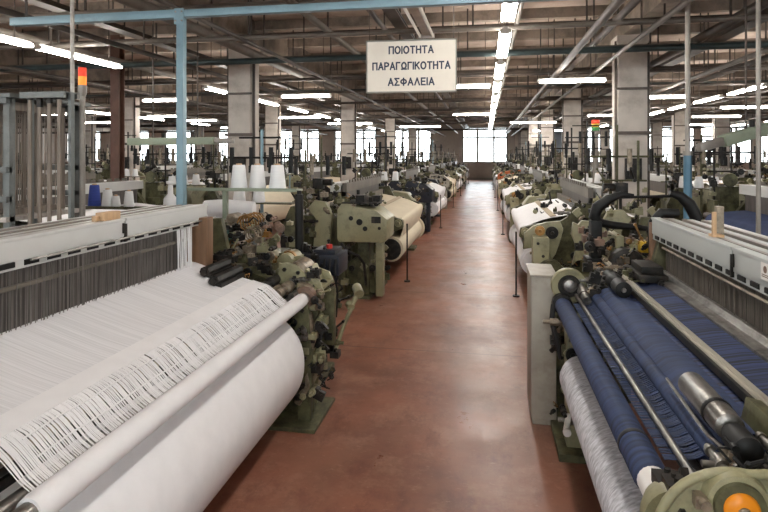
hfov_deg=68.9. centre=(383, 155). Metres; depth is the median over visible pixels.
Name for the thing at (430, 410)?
floor
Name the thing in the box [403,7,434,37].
lamp
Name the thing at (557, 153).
loom
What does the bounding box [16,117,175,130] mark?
beam
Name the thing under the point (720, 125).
column
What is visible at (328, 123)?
lamp
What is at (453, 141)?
wall
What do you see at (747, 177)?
loom
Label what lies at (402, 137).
window
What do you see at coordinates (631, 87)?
column
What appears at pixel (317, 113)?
lamp
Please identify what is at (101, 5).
beam
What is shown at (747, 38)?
beam
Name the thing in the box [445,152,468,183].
loom
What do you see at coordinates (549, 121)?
lamp
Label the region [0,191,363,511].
loom
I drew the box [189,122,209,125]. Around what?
lamp
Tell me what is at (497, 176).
loom
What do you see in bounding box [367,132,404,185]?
yarn creel
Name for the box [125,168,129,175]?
cone
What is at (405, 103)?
lamp
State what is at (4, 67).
ceiling pipe
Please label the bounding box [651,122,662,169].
column
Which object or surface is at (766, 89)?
ceiling pipe
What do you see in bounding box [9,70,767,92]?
beam
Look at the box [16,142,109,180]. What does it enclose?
loom
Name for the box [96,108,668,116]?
beam
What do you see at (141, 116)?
lamp
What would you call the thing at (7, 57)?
beam
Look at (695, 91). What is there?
beam
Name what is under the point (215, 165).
loom
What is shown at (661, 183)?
loom
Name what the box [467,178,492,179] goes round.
trim
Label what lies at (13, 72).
ceiling pipe
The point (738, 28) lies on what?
cable tray
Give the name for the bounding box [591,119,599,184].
tower
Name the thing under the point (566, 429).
handle
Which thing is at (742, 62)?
beam
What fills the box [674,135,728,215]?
yarn creel
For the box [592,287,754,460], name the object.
fabric
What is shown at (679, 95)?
lamp
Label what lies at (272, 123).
column
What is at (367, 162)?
loom
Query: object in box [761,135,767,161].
window
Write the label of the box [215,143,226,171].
yarn creel
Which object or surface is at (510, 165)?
loom
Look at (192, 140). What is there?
hanging rail
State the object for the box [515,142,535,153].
yarn creel
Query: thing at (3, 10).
ceiling pipe
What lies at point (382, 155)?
loom
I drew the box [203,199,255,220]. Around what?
roll
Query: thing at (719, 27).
ceiling pipe
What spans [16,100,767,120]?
ceiling pipe
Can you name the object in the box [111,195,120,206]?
cone
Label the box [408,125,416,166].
column
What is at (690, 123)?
lamp
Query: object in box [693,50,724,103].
lamp
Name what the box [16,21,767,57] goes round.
beam
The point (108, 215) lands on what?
wooden block
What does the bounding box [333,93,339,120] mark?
lamp
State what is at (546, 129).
column
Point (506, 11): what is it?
lamp
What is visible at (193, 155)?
loom
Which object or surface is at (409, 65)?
hanging sign
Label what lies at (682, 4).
ceiling pipe
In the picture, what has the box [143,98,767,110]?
beam
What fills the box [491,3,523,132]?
ceiling pipe
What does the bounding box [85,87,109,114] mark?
lamp
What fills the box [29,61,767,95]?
ceiling pipe
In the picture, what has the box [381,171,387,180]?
cone
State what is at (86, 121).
lamp
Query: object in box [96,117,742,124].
beam
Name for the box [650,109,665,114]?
lamp
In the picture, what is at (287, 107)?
lamp
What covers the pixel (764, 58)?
ceiling pipe
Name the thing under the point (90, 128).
column
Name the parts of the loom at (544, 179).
leg, plate, frame, frame, plate, heald rail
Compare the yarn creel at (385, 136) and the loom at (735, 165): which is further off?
the loom at (735, 165)
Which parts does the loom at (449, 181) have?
housing lid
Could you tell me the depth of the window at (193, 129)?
51.00 m
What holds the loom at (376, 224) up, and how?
on the floor
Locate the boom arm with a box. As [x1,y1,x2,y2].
[696,0,767,151]
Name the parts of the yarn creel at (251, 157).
cross arm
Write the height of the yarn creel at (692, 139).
2.698 m
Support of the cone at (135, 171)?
on the yarn creel at (127, 135)
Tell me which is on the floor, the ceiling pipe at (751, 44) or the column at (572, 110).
the column at (572, 110)
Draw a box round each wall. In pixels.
[16,128,56,163]
[65,121,767,177]
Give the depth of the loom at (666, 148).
34.99 m
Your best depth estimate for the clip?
3.12 m
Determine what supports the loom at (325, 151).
on the floor
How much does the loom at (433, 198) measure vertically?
2.440 m
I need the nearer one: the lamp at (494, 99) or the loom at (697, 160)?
the lamp at (494, 99)
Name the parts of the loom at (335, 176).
heald rail, heald frame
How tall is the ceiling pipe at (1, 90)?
1.007 m
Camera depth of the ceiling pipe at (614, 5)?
8.04 m
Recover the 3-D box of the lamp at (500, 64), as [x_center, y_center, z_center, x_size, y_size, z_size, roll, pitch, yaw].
[2.066,-2.119,10.032,0.150,1.262,1.806,0,0,10]
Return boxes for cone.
[88,184,100,205]
[101,188,112,205]
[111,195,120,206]
[124,190,133,206]
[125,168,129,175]
[132,168,137,175]
[168,173,175,184]
[192,174,199,184]
[230,163,246,187]
[233,191,245,200]
[249,163,265,187]
[252,191,264,202]
[269,164,285,188]
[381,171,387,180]
[392,171,398,180]
[594,173,601,182]
[678,175,682,187]
[694,176,703,187]
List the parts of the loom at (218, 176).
frame, heald rail, heald frame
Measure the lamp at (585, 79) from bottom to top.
1.402 m
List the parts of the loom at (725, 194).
frame, heald rail, heald frame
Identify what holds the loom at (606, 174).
on the floor
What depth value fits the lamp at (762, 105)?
16.03 m
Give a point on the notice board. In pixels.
(558, 135)
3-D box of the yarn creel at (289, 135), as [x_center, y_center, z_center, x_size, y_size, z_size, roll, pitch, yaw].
[-2.928,0.641,17.407,0.900,2.717,0.400,0,0,10]
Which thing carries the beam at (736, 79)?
attached to the ceiling
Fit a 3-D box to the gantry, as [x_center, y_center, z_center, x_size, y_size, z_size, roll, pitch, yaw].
[-0.909,-0.375,4.862,5.350,4.750,0.280,0,0,10]
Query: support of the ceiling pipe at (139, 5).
hanging from the ceiling
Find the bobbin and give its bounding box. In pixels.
[163,181,175,205]
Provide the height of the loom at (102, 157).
2.395 m
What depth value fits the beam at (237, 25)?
12.49 m
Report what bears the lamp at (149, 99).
hanging from the ceiling
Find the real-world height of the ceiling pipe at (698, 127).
1.067 m
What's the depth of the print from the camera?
2.44 m
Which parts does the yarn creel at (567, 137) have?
cross arm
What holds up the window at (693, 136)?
in the wall at (453, 141)
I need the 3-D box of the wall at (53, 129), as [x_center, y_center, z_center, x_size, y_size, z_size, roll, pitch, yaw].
[-35.952,-0.375,26.674,0.300,4.750,53.600,0,0,10]
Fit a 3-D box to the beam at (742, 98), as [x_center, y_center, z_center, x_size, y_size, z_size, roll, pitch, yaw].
[13.435,-2.475,17.679,0.320,0.550,53.600,0,0,10]
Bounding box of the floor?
[203,180,678,511]
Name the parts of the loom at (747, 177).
heald frame, heald rail, frame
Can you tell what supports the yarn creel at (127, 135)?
on the floor
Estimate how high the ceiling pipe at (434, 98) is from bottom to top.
0.857 m
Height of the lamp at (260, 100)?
1.262 m
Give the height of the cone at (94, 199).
0.254 m
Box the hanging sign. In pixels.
[366,6,456,93]
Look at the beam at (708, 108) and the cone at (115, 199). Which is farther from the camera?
the beam at (708, 108)
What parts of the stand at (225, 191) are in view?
post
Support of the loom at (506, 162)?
on the floor
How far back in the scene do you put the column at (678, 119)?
22.96 m
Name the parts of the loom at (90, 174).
heald frame, heald rail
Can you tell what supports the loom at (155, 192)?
on the floor
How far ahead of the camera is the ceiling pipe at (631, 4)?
8.80 m
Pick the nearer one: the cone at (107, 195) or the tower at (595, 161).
the cone at (107, 195)
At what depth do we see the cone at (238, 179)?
5.49 m
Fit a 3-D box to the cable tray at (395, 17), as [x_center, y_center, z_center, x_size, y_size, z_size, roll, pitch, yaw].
[2.242,-2.365,19.524,0.194,0.770,53.180,0,0,10]
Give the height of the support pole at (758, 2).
4.200 m
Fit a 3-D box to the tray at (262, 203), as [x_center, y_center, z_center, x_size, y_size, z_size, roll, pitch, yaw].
[-1.523,0.593,6.986,0.840,0.015,0.180,0,0,10]
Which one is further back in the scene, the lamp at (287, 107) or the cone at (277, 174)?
the lamp at (287, 107)
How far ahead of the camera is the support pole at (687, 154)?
6.10 m
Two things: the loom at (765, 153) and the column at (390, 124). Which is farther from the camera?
the column at (390, 124)
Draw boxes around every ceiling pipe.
[0,0,357,23]
[0,0,763,45]
[0,0,767,49]
[0,0,767,71]
[0,6,421,136]
[0,10,401,134]
[0,22,767,88]
[0,39,767,85]
[0,64,378,135]
[0,81,328,134]
[3,52,362,133]
[6,9,767,65]
[16,80,767,116]
[16,94,767,122]
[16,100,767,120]
[16,108,767,126]
[16,109,767,128]
[16,114,752,133]
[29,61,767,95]
[32,49,767,97]
[42,88,288,134]
[65,66,767,108]
[91,72,767,105]
[94,88,767,112]
[113,0,435,133]
[154,0,445,136]
[282,0,457,133]
[358,0,467,132]
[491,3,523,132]
[502,0,624,135]
[507,0,641,132]
[511,0,692,135]
[539,0,767,126]
[539,13,767,135]
[555,21,767,131]
[583,86,767,132]
[610,85,767,131]
[663,115,767,130]
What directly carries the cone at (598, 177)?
on the yarn creel at (567, 137)
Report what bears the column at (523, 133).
on the floor
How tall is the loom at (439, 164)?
2.486 m
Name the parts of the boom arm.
arm, hanging rod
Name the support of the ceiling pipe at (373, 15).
hanging from the ceiling
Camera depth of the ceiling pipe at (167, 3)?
8.53 m
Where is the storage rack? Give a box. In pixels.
[0,93,90,227]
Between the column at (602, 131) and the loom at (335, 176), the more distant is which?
the column at (602, 131)
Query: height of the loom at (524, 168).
2.426 m
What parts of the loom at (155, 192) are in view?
heald frame, heald rail, heald rail, frame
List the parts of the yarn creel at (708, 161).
cross arm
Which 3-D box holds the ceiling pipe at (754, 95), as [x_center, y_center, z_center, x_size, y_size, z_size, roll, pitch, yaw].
[-4.225,-2.206,18.659,64.980,1.088,0.080,0,0,10]
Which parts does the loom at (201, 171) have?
heald rail, heald frame, reed rail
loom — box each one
[0,145,175,228]
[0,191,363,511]
[16,137,134,186]
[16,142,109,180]
[96,149,151,173]
[100,150,163,178]
[133,145,226,199]
[140,146,204,181]
[162,155,193,164]
[173,142,294,224]
[187,148,221,167]
[214,159,226,168]
[280,135,424,299]
[285,148,330,175]
[286,144,339,209]
[319,151,339,171]
[331,148,381,182]
[373,142,446,231]
[373,154,396,182]
[396,155,406,169]
[408,145,456,209]
[426,150,462,197]
[440,148,466,189]
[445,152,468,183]
[492,150,516,177]
[492,152,519,189]
[494,148,531,198]
[496,145,545,213]
[500,138,577,242]
[509,125,663,296]
[526,190,767,511]
[556,150,583,183]
[556,152,559,169]
[583,143,611,193]
[609,147,744,220]
[654,146,699,175]
[664,148,696,176]
[692,148,767,196]
[693,127,767,235]
[694,155,753,176]
[748,144,767,180]
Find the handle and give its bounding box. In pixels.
[563,413,570,436]
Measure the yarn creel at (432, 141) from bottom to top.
2.740 m
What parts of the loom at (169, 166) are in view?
heald rail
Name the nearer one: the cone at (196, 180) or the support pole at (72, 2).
the support pole at (72, 2)
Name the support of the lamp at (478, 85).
hanging from the ceiling
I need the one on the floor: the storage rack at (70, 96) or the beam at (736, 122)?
the storage rack at (70, 96)
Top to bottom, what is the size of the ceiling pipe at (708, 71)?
1.193 m
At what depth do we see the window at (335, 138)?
47.78 m
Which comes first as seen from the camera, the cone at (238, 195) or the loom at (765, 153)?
the cone at (238, 195)
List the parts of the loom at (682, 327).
plate, leg, frame, leg, lifting arm, leg, guide rod, lever, guide rod, arm rod, under plate, lifting arm, rail, guide rod, heddle panel, heald rail, plate, heald rail, lever, heald rail, rail, lever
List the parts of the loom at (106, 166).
heald rail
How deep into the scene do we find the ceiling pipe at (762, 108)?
33.20 m
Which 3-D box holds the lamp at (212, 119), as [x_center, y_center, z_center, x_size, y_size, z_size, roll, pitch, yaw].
[-7.253,-2.049,22.075,1.506,1.402,0.134,0,0,10]
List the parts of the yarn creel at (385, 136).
cross arm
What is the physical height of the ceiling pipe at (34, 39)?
0.987 m
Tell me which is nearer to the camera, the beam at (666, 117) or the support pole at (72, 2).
the support pole at (72, 2)
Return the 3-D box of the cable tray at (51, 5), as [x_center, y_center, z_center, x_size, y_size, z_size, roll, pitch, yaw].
[-2.143,-2.365,20.323,0.220,0.770,53.180,0,0,10]
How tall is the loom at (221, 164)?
2.426 m
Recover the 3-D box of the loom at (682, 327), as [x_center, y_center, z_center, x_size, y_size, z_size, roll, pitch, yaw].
[1.958,1.142,2.565,2.171,1.715,5.157,0,0,8]
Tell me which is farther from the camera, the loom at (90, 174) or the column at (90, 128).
the column at (90, 128)
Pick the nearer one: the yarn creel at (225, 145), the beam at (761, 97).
the yarn creel at (225, 145)
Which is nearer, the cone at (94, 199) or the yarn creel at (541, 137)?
the cone at (94, 199)
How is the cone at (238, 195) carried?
on the yarn creel at (251, 157)
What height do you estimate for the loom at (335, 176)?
2.395 m
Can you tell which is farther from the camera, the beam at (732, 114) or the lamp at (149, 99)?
the beam at (732, 114)
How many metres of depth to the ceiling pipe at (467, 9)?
10.94 m
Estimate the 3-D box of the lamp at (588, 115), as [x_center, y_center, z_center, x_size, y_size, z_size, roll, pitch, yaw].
[7.781,-2.049,19.281,1.506,1.402,0.134,0,0,10]
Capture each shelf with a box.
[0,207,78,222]
[187,187,302,191]
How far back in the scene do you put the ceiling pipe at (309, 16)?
8.60 m
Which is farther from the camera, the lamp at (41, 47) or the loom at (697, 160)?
the loom at (697, 160)
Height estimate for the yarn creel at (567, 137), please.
2.730 m
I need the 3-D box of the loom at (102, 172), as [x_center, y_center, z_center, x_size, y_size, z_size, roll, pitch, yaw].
[-12.242,0.757,28.135,2.217,2.486,4.827,0,0,10]
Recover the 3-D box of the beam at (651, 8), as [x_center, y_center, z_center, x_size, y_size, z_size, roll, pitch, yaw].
[6.136,-2.475,19.008,0.320,0.550,53.600,0,0,10]
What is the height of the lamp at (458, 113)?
1.402 m
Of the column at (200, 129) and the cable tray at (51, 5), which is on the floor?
the column at (200, 129)
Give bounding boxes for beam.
[0,0,274,14]
[0,50,339,127]
[0,52,767,80]
[3,62,767,82]
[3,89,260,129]
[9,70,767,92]
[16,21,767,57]
[16,108,767,118]
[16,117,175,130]
[16,123,109,131]
[21,0,755,39]
[65,114,765,122]
[65,115,755,123]
[68,38,767,62]
[85,85,744,101]
[87,78,767,94]
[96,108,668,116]
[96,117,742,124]
[100,90,726,103]
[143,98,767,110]
[147,0,428,128]
[148,97,767,107]
[195,102,739,110]
[517,0,682,127]
[650,85,767,118]
[730,114,767,125]
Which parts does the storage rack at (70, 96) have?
heald strip, heald strip, heald strip, rail, heald strip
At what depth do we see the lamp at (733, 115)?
19.73 m
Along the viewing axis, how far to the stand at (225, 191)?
5.48 m
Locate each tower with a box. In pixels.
[78,66,86,216]
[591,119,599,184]
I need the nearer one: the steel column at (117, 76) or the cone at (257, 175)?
the cone at (257, 175)
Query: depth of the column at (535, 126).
31.66 m
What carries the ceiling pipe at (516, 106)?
hanging from the ceiling
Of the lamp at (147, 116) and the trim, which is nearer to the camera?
the lamp at (147, 116)
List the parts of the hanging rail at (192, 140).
hanging rod, arm, hanging rod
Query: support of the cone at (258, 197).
on the yarn creel at (251, 157)
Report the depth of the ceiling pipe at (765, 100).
22.59 m
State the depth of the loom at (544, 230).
7.27 m
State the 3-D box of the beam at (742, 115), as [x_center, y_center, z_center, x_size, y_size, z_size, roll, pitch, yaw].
[-0.130,-2.655,41.139,65.000,0.190,0.140,0,0,10]
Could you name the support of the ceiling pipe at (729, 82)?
hanging from the ceiling
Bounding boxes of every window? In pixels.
[66,131,99,161]
[165,129,193,146]
[218,129,226,151]
[281,128,319,161]
[334,128,375,162]
[396,127,431,162]
[462,127,507,162]
[650,125,694,162]
[700,125,752,162]
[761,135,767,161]
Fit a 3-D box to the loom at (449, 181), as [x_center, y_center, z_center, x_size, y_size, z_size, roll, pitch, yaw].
[1.836,0.757,22.725,2.217,2.486,4.827,0,0,10]
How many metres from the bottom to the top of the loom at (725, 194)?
2.449 m
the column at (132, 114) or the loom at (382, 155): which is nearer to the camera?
the column at (132, 114)
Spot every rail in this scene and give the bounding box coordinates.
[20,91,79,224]
[127,21,233,144]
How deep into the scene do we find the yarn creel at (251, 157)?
6.97 m
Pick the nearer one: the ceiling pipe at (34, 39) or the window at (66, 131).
the ceiling pipe at (34, 39)
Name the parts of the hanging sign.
sign frame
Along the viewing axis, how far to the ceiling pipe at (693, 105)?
21.10 m
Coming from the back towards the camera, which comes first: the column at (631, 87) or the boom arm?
the column at (631, 87)
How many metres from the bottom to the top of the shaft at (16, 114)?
0.950 m
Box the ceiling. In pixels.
[0,0,767,92]
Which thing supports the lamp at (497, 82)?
hanging from the ceiling
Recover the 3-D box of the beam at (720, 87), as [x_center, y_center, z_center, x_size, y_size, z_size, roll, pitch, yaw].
[-3.114,-2.655,24.759,65.000,0.190,0.140,0,0,10]
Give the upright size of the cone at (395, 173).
0.224 m
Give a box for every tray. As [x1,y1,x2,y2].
[20,0,407,128]
[256,202,294,204]
[382,8,470,130]
[539,8,767,127]
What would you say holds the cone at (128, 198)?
on the stand at (86, 206)
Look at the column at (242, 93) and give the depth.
11.08 m
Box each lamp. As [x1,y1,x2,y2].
[0,0,34,47]
[32,0,122,68]
[78,85,86,96]
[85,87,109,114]
[85,98,109,122]
[140,97,164,120]
[142,57,188,101]
[146,115,175,117]
[187,91,217,120]
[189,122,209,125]
[202,85,226,93]
[259,99,278,105]
[278,82,321,118]
[280,37,331,97]
[286,81,307,112]
[314,87,330,117]
[327,122,372,124]
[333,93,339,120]
[399,103,440,127]
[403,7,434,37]
[452,91,491,115]
[457,22,490,87]
[491,68,496,108]
[492,46,498,101]
[493,31,500,92]
[494,4,504,78]
[497,22,511,58]
[501,3,517,22]
[510,110,556,122]
[538,16,606,83]
[587,114,611,116]
[650,39,684,98]
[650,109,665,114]
[668,72,691,109]
[690,123,711,124]
[691,99,741,117]
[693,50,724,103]
[719,60,767,108]
[727,49,767,95]
[731,109,748,125]
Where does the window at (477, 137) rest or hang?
in the wall at (453, 141)
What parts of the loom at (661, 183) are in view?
frame, heald frame, heald rail, frame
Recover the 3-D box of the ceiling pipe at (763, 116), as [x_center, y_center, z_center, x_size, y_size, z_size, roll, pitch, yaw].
[15.944,-2.251,17.222,0.100,0.998,53.580,0,0,10]
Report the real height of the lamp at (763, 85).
1.262 m
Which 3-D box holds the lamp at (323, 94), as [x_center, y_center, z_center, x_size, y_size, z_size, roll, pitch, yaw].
[-1.813,-2.049,13.019,1.206,1.402,0.134,0,0,10]
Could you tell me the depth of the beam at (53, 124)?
50.10 m
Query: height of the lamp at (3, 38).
1.262 m
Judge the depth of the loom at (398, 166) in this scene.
39.37 m
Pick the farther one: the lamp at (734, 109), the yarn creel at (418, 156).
the lamp at (734, 109)
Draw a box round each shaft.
[0,104,46,214]
[15,102,64,214]
[16,112,36,206]
[16,114,26,204]
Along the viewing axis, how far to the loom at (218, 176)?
12.57 m
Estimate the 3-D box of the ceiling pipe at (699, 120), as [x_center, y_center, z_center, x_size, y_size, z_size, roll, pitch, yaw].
[-2.003,-2.207,30.858,64.980,1.087,0.120,0,0,10]
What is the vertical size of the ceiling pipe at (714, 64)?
0.857 m
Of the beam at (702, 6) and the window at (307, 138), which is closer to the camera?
the beam at (702, 6)
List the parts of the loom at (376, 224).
heald rail, heald rail, heald rail, heald frame, housing lid, frame, casing, reed rail, name plate, leg, frame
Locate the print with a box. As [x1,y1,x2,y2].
[762,266,767,278]
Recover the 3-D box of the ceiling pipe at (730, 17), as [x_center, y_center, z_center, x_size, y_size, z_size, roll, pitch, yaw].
[-5.999,-2.218,8.919,64.980,1.063,0.070,0,0,10]
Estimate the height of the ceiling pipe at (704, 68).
1.048 m
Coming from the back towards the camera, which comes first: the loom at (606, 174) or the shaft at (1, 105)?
the loom at (606, 174)
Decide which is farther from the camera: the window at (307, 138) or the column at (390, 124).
the window at (307, 138)
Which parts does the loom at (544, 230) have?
frame, leg, plate, frame, reed rail, heald frame, heald rail, plate, heald rail, heald rail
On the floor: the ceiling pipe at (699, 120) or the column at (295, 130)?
the column at (295, 130)
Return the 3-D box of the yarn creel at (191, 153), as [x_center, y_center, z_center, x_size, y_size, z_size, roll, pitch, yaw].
[-3.959,0.805,11.191,0.900,2.390,0.400,0,0,10]
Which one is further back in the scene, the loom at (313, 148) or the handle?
the loom at (313, 148)
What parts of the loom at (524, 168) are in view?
plate, frame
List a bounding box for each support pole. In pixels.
[70,0,74,217]
[683,3,692,218]
[756,0,760,233]
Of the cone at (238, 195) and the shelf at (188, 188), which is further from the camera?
the cone at (238, 195)
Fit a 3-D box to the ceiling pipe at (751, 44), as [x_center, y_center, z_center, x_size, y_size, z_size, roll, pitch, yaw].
[-5.658,-2.209,10.789,64.980,1.082,0.110,0,0,10]
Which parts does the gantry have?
joint plate, post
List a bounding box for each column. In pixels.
[85,116,95,167]
[110,35,124,180]
[125,97,139,180]
[194,127,203,160]
[225,44,259,244]
[264,97,281,170]
[291,122,300,165]
[339,93,356,180]
[384,112,395,183]
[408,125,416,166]
[520,124,527,161]
[528,117,538,168]
[540,105,554,182]
[561,88,582,177]
[600,123,609,165]
[611,34,651,216]
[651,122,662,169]
[671,102,690,172]
[712,107,729,168]
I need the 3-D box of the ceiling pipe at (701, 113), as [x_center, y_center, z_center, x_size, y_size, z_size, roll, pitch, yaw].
[-2.899,-2.211,25.939,64.980,1.078,0.100,0,0,10]
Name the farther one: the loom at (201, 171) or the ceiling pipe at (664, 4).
the loom at (201, 171)
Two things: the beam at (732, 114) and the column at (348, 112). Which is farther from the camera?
the beam at (732, 114)
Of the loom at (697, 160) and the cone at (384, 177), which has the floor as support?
the loom at (697, 160)
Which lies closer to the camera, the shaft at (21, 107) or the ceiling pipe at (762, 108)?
the shaft at (21, 107)
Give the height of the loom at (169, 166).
2.426 m
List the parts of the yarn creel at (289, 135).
cross arm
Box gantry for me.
[10,0,565,204]
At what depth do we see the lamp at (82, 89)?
5.08 m
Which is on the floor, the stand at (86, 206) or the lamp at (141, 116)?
the stand at (86, 206)
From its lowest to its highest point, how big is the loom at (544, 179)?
2.535 m
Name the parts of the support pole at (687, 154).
post, post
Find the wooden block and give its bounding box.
[92,211,119,221]
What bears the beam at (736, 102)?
attached to the ceiling
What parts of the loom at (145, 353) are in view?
rail, heald rail, heald rail, heddle panel, heald rail, guide rod, under plate, rail, frame, black post, plate, leg, pull rod, leg, lever, lever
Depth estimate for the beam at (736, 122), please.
38.93 m
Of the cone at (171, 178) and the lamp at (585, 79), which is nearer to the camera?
the lamp at (585, 79)
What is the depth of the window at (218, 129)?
50.16 m
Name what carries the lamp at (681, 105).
hanging from the ceiling
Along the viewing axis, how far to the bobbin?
6.08 m
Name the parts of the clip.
holder post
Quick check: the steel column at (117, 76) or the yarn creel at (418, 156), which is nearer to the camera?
the steel column at (117, 76)
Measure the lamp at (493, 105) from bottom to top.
1.262 m
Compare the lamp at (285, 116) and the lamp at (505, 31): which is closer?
the lamp at (505, 31)
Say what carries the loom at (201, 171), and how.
on the floor
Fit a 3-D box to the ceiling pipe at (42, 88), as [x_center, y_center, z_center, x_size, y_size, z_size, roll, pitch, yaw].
[-13.177,-2.276,22.526,0.100,0.948,53.580,0,0,10]
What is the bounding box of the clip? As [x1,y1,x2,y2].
[709,206,724,237]
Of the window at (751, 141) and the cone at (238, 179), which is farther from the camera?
the window at (751, 141)
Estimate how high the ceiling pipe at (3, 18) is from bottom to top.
0.857 m
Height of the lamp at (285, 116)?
1.402 m
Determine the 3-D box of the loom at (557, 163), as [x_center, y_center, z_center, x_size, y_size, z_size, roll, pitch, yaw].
[9.703,0.757,31.152,2.217,2.486,4.827,0,0,10]
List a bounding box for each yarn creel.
[125,132,141,179]
[166,147,206,185]
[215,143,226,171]
[228,130,296,212]
[277,132,303,186]
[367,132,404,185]
[408,146,431,174]
[424,139,441,168]
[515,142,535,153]
[527,134,553,173]
[565,121,609,183]
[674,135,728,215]
[690,139,712,171]
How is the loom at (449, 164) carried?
on the floor
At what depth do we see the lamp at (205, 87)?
12.94 m
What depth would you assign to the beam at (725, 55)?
16.17 m
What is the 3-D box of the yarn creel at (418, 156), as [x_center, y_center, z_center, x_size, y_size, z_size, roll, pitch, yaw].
[1.214,0.838,19.498,0.900,2.324,0.400,0,0,10]
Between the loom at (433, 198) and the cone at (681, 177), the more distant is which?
the loom at (433, 198)
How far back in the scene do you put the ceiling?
12.73 m
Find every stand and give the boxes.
[65,205,147,209]
[187,187,302,218]
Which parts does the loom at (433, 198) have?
heald rail, heald frame, housing lid, frame, casing, leg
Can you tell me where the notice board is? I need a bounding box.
[555,125,561,152]
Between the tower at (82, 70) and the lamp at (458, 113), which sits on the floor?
the tower at (82, 70)
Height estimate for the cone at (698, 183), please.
0.224 m

